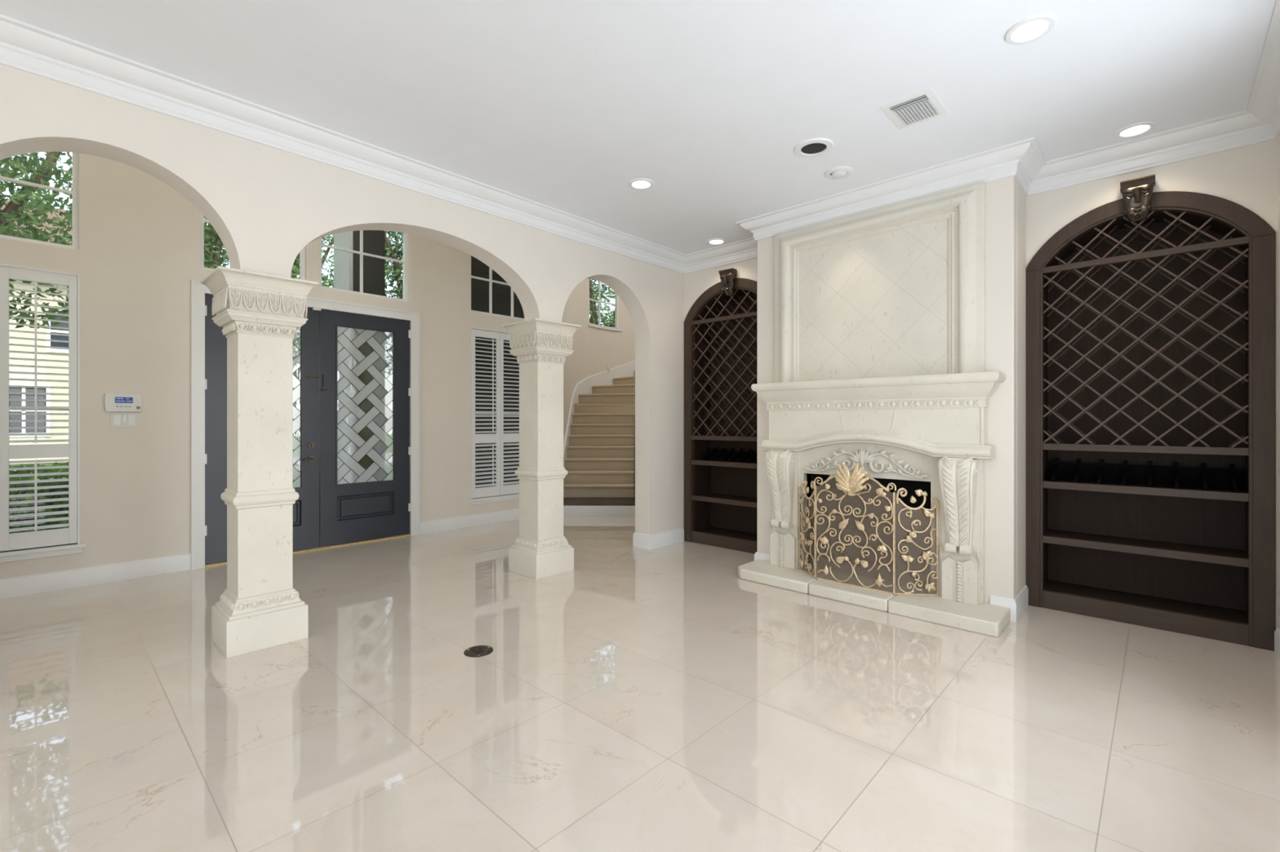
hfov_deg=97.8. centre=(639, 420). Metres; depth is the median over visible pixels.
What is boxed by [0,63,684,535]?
wall
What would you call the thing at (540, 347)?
column
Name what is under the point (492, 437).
plantation shutter
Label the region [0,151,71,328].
tree
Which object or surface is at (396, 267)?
tree
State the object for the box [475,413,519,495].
window
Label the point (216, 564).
threshold
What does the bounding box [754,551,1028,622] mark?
baseboard
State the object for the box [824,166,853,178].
light
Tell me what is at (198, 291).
trim
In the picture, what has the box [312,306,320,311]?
sensor
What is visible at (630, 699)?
floor
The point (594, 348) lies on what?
wall
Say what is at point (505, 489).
plantation shutter
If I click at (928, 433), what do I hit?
fireplace
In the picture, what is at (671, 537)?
baseboard
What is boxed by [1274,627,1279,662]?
baseboard
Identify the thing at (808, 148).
grille
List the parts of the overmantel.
tile panel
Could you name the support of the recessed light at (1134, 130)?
in the ceiling
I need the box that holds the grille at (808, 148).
[800,142,826,154]
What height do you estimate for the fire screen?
0.913 m
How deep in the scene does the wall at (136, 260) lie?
4.72 m
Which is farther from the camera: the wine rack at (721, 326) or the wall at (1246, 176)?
the wine rack at (721, 326)
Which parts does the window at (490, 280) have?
frame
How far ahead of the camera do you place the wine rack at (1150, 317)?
3.68 m
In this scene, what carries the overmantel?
attached to the wall at (1006, 201)
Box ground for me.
[8,462,67,466]
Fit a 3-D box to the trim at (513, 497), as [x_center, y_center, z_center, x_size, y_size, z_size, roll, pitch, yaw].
[-1.807,1.004,7.179,0.080,0.068,0.890,0,0,43]
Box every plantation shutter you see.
[0,265,77,551]
[471,328,500,498]
[500,333,519,495]
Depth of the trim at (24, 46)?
3.52 m
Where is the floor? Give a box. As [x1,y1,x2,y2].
[0,515,1279,851]
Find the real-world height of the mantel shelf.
0.212 m
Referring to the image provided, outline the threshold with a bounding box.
[204,533,411,568]
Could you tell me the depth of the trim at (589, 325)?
10.92 m
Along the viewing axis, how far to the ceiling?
2.82 m
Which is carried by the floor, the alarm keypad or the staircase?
the staircase
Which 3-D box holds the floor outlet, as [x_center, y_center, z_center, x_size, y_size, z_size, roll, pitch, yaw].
[-0.909,1.298,3.147,0.160,0.006,0.160,0,0,43]
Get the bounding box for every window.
[0,152,78,249]
[1,408,75,551]
[200,211,305,279]
[320,230,408,302]
[471,266,524,319]
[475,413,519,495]
[589,280,618,328]
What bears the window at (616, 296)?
in the wall at (594, 348)
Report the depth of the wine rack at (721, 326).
5.98 m
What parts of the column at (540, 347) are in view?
moulding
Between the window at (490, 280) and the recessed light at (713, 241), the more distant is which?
the window at (490, 280)
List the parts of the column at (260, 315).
moulding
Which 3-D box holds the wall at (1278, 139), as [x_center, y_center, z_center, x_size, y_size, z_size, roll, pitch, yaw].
[4.016,-0.225,0.287,4.520,3.050,4.700,0,0,43]
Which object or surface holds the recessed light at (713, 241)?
in the ceiling
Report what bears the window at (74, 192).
in the wall at (136, 260)
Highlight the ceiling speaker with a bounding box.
[793,137,833,157]
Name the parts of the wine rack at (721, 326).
panel, rail, rail, rail, rail, shelf, shelf, shelf, panel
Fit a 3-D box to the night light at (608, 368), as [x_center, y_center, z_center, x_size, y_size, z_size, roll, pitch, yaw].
[-0.610,-1.020,10.997,0.053,0.120,0.071,0,0,43]
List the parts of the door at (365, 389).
leaded glass, panel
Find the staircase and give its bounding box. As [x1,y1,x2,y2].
[563,360,635,515]
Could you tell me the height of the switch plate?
0.125 m
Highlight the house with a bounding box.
[0,197,213,464]
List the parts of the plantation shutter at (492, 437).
rail, divider rail, rail, tilt rod, tilt rod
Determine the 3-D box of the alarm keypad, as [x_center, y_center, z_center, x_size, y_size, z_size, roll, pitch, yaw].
[-4.216,-0.149,4.560,0.033,0.154,0.228,0,0,43]
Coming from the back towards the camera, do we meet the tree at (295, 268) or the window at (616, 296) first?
the tree at (295, 268)
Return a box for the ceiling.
[0,0,1276,254]
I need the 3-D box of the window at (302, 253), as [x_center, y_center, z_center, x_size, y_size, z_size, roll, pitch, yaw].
[-3.654,-1.800,5.296,0.050,0.920,0.845,0,0,43]
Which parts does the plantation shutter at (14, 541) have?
tilt rod, tilt rod, rail, divider rail, rail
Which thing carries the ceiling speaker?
attached to the ceiling
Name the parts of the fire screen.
panel, panel, panel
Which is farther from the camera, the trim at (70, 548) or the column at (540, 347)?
the column at (540, 347)
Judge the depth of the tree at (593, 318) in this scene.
17.40 m
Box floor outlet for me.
[463,645,493,657]
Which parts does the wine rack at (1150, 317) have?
panel, rail, rail, rail, rail, shelf, shelf, shelf, panel, shelf, panel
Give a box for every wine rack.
[684,267,757,554]
[1025,173,1275,651]
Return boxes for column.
[200,266,318,658]
[333,230,385,296]
[501,318,581,579]
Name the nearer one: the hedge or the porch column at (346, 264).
the hedge
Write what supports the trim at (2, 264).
attached to the wall at (136, 260)
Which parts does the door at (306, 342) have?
leaded glass, panel, lever handle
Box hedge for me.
[8,462,68,533]
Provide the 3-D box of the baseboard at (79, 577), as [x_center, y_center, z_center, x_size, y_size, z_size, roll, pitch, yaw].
[-4.545,1.229,4.174,0.078,0.142,9.900,0,0,43]
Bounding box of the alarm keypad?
[104,392,142,412]
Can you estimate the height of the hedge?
1.002 m
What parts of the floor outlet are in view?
outlet lid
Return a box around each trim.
[0,0,1279,274]
[0,263,79,544]
[0,542,85,563]
[191,280,419,569]
[468,493,519,505]
[470,327,508,499]
[588,324,622,331]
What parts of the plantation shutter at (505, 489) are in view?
rail, divider rail, rail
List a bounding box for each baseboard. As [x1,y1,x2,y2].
[0,508,519,599]
[632,528,684,550]
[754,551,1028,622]
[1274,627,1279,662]
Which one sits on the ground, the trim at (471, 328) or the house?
the house
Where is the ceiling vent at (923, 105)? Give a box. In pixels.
[880,87,948,129]
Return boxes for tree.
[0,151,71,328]
[204,216,230,268]
[210,234,333,288]
[326,231,403,298]
[589,279,614,327]
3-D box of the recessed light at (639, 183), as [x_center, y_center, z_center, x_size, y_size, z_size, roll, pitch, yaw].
[0.009,-1.746,4.120,0.188,0.011,0.188,0,0,43]
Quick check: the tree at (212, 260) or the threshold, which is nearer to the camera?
the threshold
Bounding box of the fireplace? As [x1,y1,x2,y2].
[737,371,1010,637]
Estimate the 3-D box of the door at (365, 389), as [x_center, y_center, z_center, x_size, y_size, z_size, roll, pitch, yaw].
[-2.922,0.074,5.990,0.073,2.408,0.949,0,0,43]
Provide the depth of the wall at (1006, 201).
3.71 m
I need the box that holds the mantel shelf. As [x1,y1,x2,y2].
[751,371,1006,403]
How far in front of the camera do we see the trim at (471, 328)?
6.86 m
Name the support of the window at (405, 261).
in the wall at (136, 260)
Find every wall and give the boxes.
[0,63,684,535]
[0,153,524,578]
[471,255,524,488]
[561,278,635,470]
[684,257,757,320]
[757,176,1026,603]
[1026,138,1277,628]
[1277,134,1279,629]
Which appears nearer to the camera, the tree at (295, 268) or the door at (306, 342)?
the door at (306, 342)
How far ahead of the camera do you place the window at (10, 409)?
4.25 m
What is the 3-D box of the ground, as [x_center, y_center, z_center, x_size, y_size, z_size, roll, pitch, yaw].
[-24.254,1.420,22.641,53.640,0.001,120.000,0,0,43]
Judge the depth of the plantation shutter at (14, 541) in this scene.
4.21 m
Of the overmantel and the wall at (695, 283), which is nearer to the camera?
the overmantel
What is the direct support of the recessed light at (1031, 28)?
in the ceiling
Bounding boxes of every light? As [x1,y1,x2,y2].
[606,365,610,371]
[628,177,653,189]
[706,238,725,244]
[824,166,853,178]
[1004,13,1056,44]
[1114,121,1155,138]
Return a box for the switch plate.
[110,412,137,427]
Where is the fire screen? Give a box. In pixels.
[798,462,939,595]
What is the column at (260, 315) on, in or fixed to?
on the floor
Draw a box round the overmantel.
[773,182,986,382]
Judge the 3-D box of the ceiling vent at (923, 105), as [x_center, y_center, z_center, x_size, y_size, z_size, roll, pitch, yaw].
[1.543,-1.745,3.140,0.262,0.013,0.333,0,0,43]
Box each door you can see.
[204,293,319,564]
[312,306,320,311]
[319,309,410,546]

